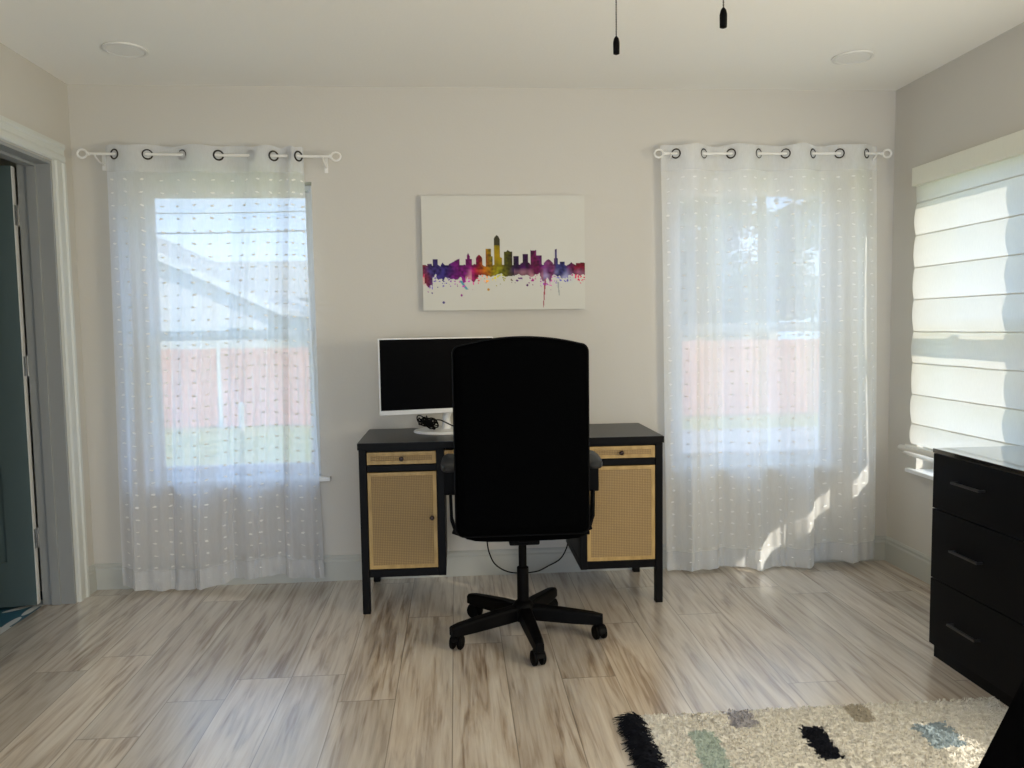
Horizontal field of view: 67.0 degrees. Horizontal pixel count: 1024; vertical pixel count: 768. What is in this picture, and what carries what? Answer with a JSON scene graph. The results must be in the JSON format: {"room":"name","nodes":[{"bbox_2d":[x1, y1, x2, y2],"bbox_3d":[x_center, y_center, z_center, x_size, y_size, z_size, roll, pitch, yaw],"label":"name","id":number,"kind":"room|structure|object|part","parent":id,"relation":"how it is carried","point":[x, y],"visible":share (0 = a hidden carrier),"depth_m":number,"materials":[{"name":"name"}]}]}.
{"room":"home office","nodes":[
{"label":"home office","id":0,"kind":"room"},
{"bbox_2d":[0,43,93,596],"bbox_3d":[-1.935,0.019,0.758,0.140,2.440,6.000,-1,4,-4],"label":"wall","id":1,"kind":"structure","parent":0,"point":[31,97],"depth_m":3.51,"materials":[{"name":"grey paint"}]},
{"bbox_2d":[0,115,89,607],"bbox_3d":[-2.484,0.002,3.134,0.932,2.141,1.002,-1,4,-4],"label":"door frame","id":2,"kind":"structure","parent":1,"relation":"in","point":[20,538],"depth_m":3.54,"materials":[{"name":"grey paint"}]},
{"bbox_2d":[89,565,96,594],"bbox_3d":[-2.056,0.957,3.776,0.016,0.128,0.082,-1,4,-4],"label":"baseboard","id":3,"kind":"structure","parent":1,"relation":"attached to","point":[92,572],"depth_m":3.78,"materials":[{"name":"grey paint"}]},
{"bbox_2d":[0,85,895,590],"bbox_3d":[-1.276,-0.222,3.885,6.835,2.440,0.160,-1,4,-4],"label":"wall","id":4,"kind":"structure","parent":0,"point":[397,146],"depth_m":3.84,"materials":[{"name":"grey paint"}]},
{"bbox_2d":[76,148,341,172],"bbox_3d":[-1.423,-1.063,3.680,1.219,0.096,0.105,-1,4,-4],"label":"curtain rod","id":5,"kind":"object","parent":4,"relation":"attached to","point":[324,157],"visible":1,"depth_m":3.65,"materials":[{"name":"white metal"}]},
{"bbox_2d":[105,144,323,591],"bbox_3d":[-1.429,-0.062,3.712,0.964,2.137,0.088,-1,4,-4],"label":"sheer curtain","id":6,"kind":"object","parent":5,"relation":"hanging from","point":[217,448],"visible":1,"depth_m":3.71,"materials":[{"name":"white fabric"}]},
{"bbox_2d":[305,185,330,481],"bbox_3d":[-1.397,-0.244,3.857,0.950,1.477,0.185,-1,4,-4],"label":"window","id":7,"kind":"structure","parent":4,"relation":"in","point":[308,194],"depth_m":3.91,"materials":[{"name":"white plastic"}]},
{"bbox_3d":[-1.407,-0.591,3.904,0.794,0.737,0.026,-1,4,-4],"label":"sash","id":8,"kind":"part","parent":7,"relation":"part of","materials":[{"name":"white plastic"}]},
{"bbox_3d":[-1.401,-0.259,3.914,0.850,1.455,0.070,-1,4,-4],"label":"frame","id":9,"kind":"part","parent":7,"relation":"part of","materials":[{"name":"white plastic"}]},
{"bbox_3d":[-1.395,0.078,3.921,0.794,0.725,0.032,-1,4,-4],"label":"sash","id":10,"kind":"part","parent":7,"relation":"part of","materials":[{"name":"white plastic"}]},
{"bbox_3d":[-1.384,0.482,3.879,0.950,0.024,0.120,-1,4,-4],"label":"sill","id":11,"kind":"part","parent":7,"relation":"part of","materials":[{"name":"white plastic"}]},
{"bbox_2d":[93,536,886,589],"bbox_3d":[-0.035,0.913,3.971,4.075,0.128,0.016,-1,4,-4],"label":"baseboard","id":12,"kind":"structure","parent":4,"relation":"attached to","point":[109,576],"depth_m":3.95,"materials":[{"name":"grey paint"}]},
{"bbox_2d":[421,195,584,310],"bbox_3d":[-0.040,-0.650,3.846,0.806,0.560,0.035,-1,4,-4],"label":"picture","id":13,"kind":"object","parent":4,"relation":"attached to","point":[505,252],"visible":1,"depth_m":3.83},
{"bbox_2d":[653,149,891,159],"bbox_3d":[1.299,-1.129,3.876,1.219,0.086,0.105,-1,4,-4],"label":"curtain rod","id":14,"kind":"object","parent":4,"relation":"attached to","point":[661,150],"visible":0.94,"depth_m":3.83,"materials":[{"name":"white metal"}]},
{"bbox_2d":[660,143,876,571],"bbox_3d":[1.325,-0.121,3.908,1.150,2.144,0.118,-1,4,-4],"label":"sheer curtain","id":15,"kind":"object","parent":14,"relation":"hanging from","point":[770,261],"visible":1,"depth_m":3.91,"materials":[{"name":"white fabric"}]},
{"bbox_2d":[0,560,1007,767],"bbox_3d":[-1.031,1.278,0.916,6.835,0.120,6.320,-1,4,-4],"label":"floor","id":16,"kind":"structure","parent":0,"point":[271,675],"depth_m":2.89,"materials":[{"name":"beige wood"}]},
{"bbox_2d":[357,423,663,613],"bbox_3d":[-0.008,0.613,3.685,1.364,0.768,0.498,-1,4,-4],"label":"desk","id":17,"kind":"object","parent":16,"relation":"on","point":[403,501],"visible":0.68,"depth_m":3.45,"materials":[{"name":"black wood"}]},
{"bbox_3d":[-0.652,0.656,3.429,0.034,0.738,0.034,-1,4,-4],"label":"leg","id":18,"kind":"part","parent":17,"relation":"part of","materials":[{"name":"black wood"}]},
{"bbox_3d":[-0.684,0.624,3.869,0.034,0.738,0.034,-1,4,-4],"label":"leg","id":19,"kind":"part","parent":17,"relation":"part of","materials":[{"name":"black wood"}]},
{"bbox_3d":[-0.502,0.310,3.614,0.301,0.054,0.423,-1,4,-4],"label":"drawer","id":20,"kind":"part","parent":17,"relation":"part of","materials":[{"name":"wicker"}]},
{"bbox_3d":[-0.483,0.604,3.432,0.301,0.432,0.016,-1,4,-4],"label":"door","id":21,"kind":"part","parent":17,"relation":"part of","materials":[{"name":"wicker"}]},
{"bbox_3d":[-0.483,0.555,3.652,0.339,0.573,0.466,-1,4,-4],"label":"cabinet frame","id":22,"kind":"part","parent":17,"relation":"part of","materials":[{"name":"black wood"}]},
{"bbox_2d":[416,415,452,429],"bbox_3d":[-0.293,0.191,3.633,0.322,0.088,0.057,0,4,15],"label":"coiled cable","id":23,"kind":"object","parent":17,"relation":"on","point":[427,422],"visible":0.97,"depth_m":3.65,"materials":[{"name":"black plastic"}]},
{"bbox_2d":[378,337,492,434],"bbox_3d":[-0.365,0.004,3.703,0.544,0.454,0.238,-2,4,-11],"label":"monitor","id":24,"kind":"object","parent":17,"relation":"on","point":[415,374],"visible":0.67,"depth_m":3.59,"materials":[{"name":"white plastic"}]},
{"bbox_3d":[-0.014,0.301,3.649,0.601,0.058,0.423,-1,4,-4],"label":"drawer","id":25,"kind":"part","parent":17,"relation":"part of","materials":[{"name":"wicker"}]},
{"bbox_2d":[487,542,567,573],"bbox_3d":[0.072,0.635,3.905,0.437,0.632,0.090,-1,4,-4],"label":"power cord","id":26,"kind":"object","parent":17,"relation":"hanging from","point":[487,542],"visible":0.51,"depth_m":3.89,"materials":[{"name":"black plastic"}]},
{"bbox_3d":[0.461,0.536,3.720,0.344,0.573,0.466,-1,4,-4],"label":"cabinet frame","id":27,"kind":"part","parent":17,"relation":"part of","materials":[{"name":"black wood"}]},
{"bbox_3d":[0.493,0.584,3.502,0.310,0.432,0.016,-1,4,-4],"label":"door","id":28,"kind":"part","parent":17,"relation":"part of","materials":[{"name":"wicker"}]},
{"bbox_3d":[0.474,0.291,3.684,0.310,0.054,0.423,-1,4,-4],"label":"drawer","id":29,"kind":"part","parent":17,"relation":"part of","materials":[{"name":"wood"}]},
{"bbox_3d":[0.634,0.598,3.964,0.034,0.738,0.034,-1,4,-4],"label":"leg","id":30,"kind":"part","parent":17,"relation":"part of","materials":[{"name":"black wood"}]},
{"bbox_3d":[0.667,0.630,3.525,0.034,0.738,0.034,-1,4,-4],"label":"leg","id":31,"kind":"part","parent":17,"relation":"part of","materials":[{"name":"black wood"}]},
{"bbox_2d":[441,336,606,665],"bbox_3d":[0.044,0.420,3.127,0.656,1.232,0.618,-1,4,-4],"label":"office chair","id":32,"kind":"object","parent":16,"relation":"on","point":[522,470],"visible":1,"depth_m":2.86,"materials":[{"name":"black leather"}]},
{"bbox_3d":[-0.188,0.477,3.112,0.166,0.287,0.050,-1,4,-4],"label":"armrest","id":33,"kind":"part","parent":32,"relation":"part of","materials":[{"name":"black plastic"}]},
{"bbox_3d":[-0.110,0.950,3.099,0.295,0.070,0.052,-3,5,-28],"label":"leg","id":34,"kind":"part","parent":32,"relation":"part of","materials":[{"name":"black plastic"}]},
{"bbox_3d":[-0.081,0.934,3.305,0.295,0.070,0.052,3,6,44],"label":"leg","id":35,"kind":"part","parent":32,"relation":"part of","materials":[{"name":"black plastic"}]},
{"bbox_3d":[0.036,0.196,2.890,0.500,0.740,0.099,-1,4,-4],"label":"backrest","id":36,"kind":"part","parent":32,"relation":"part of","materials":[{"name":"black leather"}]},
{"bbox_3d":[0.040,0.537,3.163,0.510,0.090,0.490,-1,4,-4],"label":"seat","id":37,"kind":"part","parent":32,"relation":"part of","materials":[{"name":"black leather"}]},
{"bbox_3d":[0.078,0.954,3.009,0.052,0.070,0.295,-2,4,-10],"label":"leg","id":38,"kind":"part","parent":32,"relation":"part of","materials":[{"name":"black plastic"}]},
{"bbox_3d":[0.124,0.928,3.342,0.052,0.070,0.295,1,5,26],"label":"leg","id":39,"kind":"part","parent":32,"relation":"part of","materials":[{"name":"black plastic"}]},
{"bbox_3d":[0.223,0.940,3.159,0.295,0.070,0.052,0,4,8],"label":"leg","id":40,"kind":"part","parent":32,"relation":"part of","materials":[{"name":"black plastic"}]},
{"bbox_3d":[0.271,0.468,3.145,0.166,0.287,0.050,-1,4,-4],"label":"armrest","id":41,"kind":"part","parent":32,"relation":"part of","materials":[{"name":"black plastic"}]},
{"bbox_2d":[612,696,1008,767],"bbox_3d":[0.998,1.091,2.011,1.307,0.030,1.122,-1,4,-4],"label":"shag rug","id":42,"kind":"object","parent":16,"relation":"on","point":[943,734],"visible":0.96,"depth_m":2.35,"materials":[{"name":"beige fabric"}]},
{"bbox_2d":[929,446,1023,706],"bbox_3d":[1.837,0.661,2.502,0.507,0.792,0.871,-1,4,-4],"label":"dresser","id":43,"kind":"object","parent":16,"relation":"on","point":[976,625],"visible":1,"depth_m":2.65,"materials":[{"name":"black paint"}]},
{"bbox_3d":[1.584,0.874,2.716,0.026,0.008,0.150,-1,4,-4],"label":"handle","id":44,"kind":"part","parent":43,"relation":"part of","materials":[{"name":"grey metal"}]},
{"bbox_3d":[1.580,0.604,2.696,0.026,0.008,0.150,-1,4,-4],"label":"handle","id":45,"kind":"part","parent":43,"relation":"part of","materials":[{"name":"grey metal"}]},
{"bbox_3d":[1.577,0.357,2.678,0.026,0.008,0.150,-1,4,-4],"label":"handle","id":46,"kind":"part","parent":43,"relation":"part of","materials":[{"name":"grey metal"}]},
{"bbox_3d":[1.622,0.885,2.502,0.018,0.251,0.859,-1,4,-4],"label":"drawer","id":47,"kind":"part","parent":43,"relation":"part of","materials":[{"name":"black paint"}]},
{"bbox_3d":[1.618,0.626,2.483,0.018,0.261,0.859,-1,4,-4],"label":"drawer","id":48,"kind":"part","parent":43,"relation":"part of","materials":[{"name":"black paint"}]},
{"bbox_3d":[1.615,0.390,2.465,0.018,0.204,0.859,-1,4,-4],"label":"drawer","id":49,"kind":"part","parent":43,"relation":"part of","materials":[{"name":"black paint"}]},
{"bbox_2d":[978,679,1023,767],"bbox_3d":[0.757,0.779,1.092,0.683,0.801,0.600,-1,4,-4],"label":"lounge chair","id":50,"kind":"object","parent":16,"relation":"on","point":[1006,748],"visible":1,"depth_m":1.36,"materials":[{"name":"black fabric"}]},
{"bbox_2d":[0,0,1023,90],"bbox_3d":[0.158,-1.314,0.815,4.375,0.150,6.320,-1,4,-4],"label":"ceiling","id":51,"kind":"structure","parent":0,"point":[665,44],"depth_m":3.17,"materials":[{"name":"white paint"}]},
{"bbox_2d":[101,41,148,57],"bbox_3d":[-1.603,-1.385,3.209,0.176,0.009,0.176,-1,4,-4],"label":"recessed light","id":52,"kind":"object","parent":51,"relation":"in","point":[118,48],"visible":1,"depth_m":3.20,"materials":[{"name":"white plastic"}]},
{"bbox_2d":[106,45,144,56],"bbox_3d":[-1.603,-1.386,3.208,0.143,0.006,0.143,-1,4,-4],"label":"diffuser","id":53,"kind":"object","parent":52,"relation":"attached to","point":[118,50],"depth_m":3.21,"materials":[{"name":"white plastic"}]},
{"bbox_2d":[613,0,726,54],"bbox_3d":[0.294,-0.968,1.478,1.172,0.643,1.140,-1,4,-4],"label":"ceiling fan","id":54,"kind":"object","parent":51,"relation":"hanging from","point":[723,13],"visible":1,"depth_m":1.56,"materials":[{"name":"brown metal"}]},
{"bbox_3d":[0.232,-0.902,1.525,0.004,0.404,0.076,-4,6,-40],"label":"pull chain","id":55,"kind":"part","parent":54,"relation":"part of","materials":[{"name":"grey metal"}]},
{"bbox_3d":[0.212,-0.686,1.568,0.014,0.036,0.013,-1,4,-4],"label":"pull knob","id":56,"kind":"part","parent":54,"relation":"part of","materials":[{"name":"black plastic"}]},
{"bbox_3d":[0.380,-0.658,1.392,0.014,0.036,0.013,-1,4,-4],"label":"pull knob","id":57,"kind":"part","parent":54,"relation":"part of","materials":[{"name":"black plastic"}]},
{"bbox_2d":[831,50,874,64],"bbox_3d":[1.513,-1.447,3.433,0.176,0.009,0.176,-1,4,-4],"label":"recessed light","id":58,"kind":"object","parent":51,"relation":"in","point":[855,56],"visible":1,"depth_m":3.42,"materials":[{"name":"white plastic"}]},
{"bbox_2d":[835,53,870,63],"bbox_3d":[1.513,-1.449,3.433,0.143,0.006,0.143,-1,4,-4],"label":"diffuser","id":59,"kind":"object","parent":58,"relation":"attached to","point":[842,58],"depth_m":3.43,"materials":[{"name":"white plastic"}]},
{"bbox_2d":[886,22,1023,556],"bbox_3d":[2.278,-0.065,1.062,0.160,2.440,6.000,-1,4,-4],"label":"wall","id":60,"kind":"structure","parent":0,"point":[975,98],"depth_m":3.78,"materials":[{"name":"grey paint"}]},
{"bbox_2d":[885,536,930,583],"bbox_3d":[2.208,1.090,1.133,0.016,0.128,5.984,-1,4,-4],"label":"baseboard","id":61,"kind":"structure","parent":60,"relation":"attached to","point":[916,563],"depth_m":3.90,"materials":[{"name":"grey paint"}]},
{"bbox_2d":[905,463,933,479],"bbox_3d":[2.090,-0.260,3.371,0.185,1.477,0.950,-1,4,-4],"label":"window sill","id":62,"kind":"structure","parent":60,"relation":"in","point":[926,473],"depth_m":3.78,"materials":[{"name":"white plastic"}]},
{"bbox_3d":[2.068,0.465,3.423,0.120,0.024,0.950,-1,4,-4],"label":"sill","id":63,"kind":"part","parent":62,"relation":"part of","materials":[{"name":"white plastic"}]},
{"bbox_2d":[898,129,1023,462],"bbox_3d":[1.987,-0.316,3.367,0.077,1.399,0.902,-1,4,-4],"label":"roman shade","id":64,"kind":"object","parent":60,"relation":"attached to","point":[967,344],"visible":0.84,"depth_m":3.38,"materials":[{"name":"fabric"}]}
]}

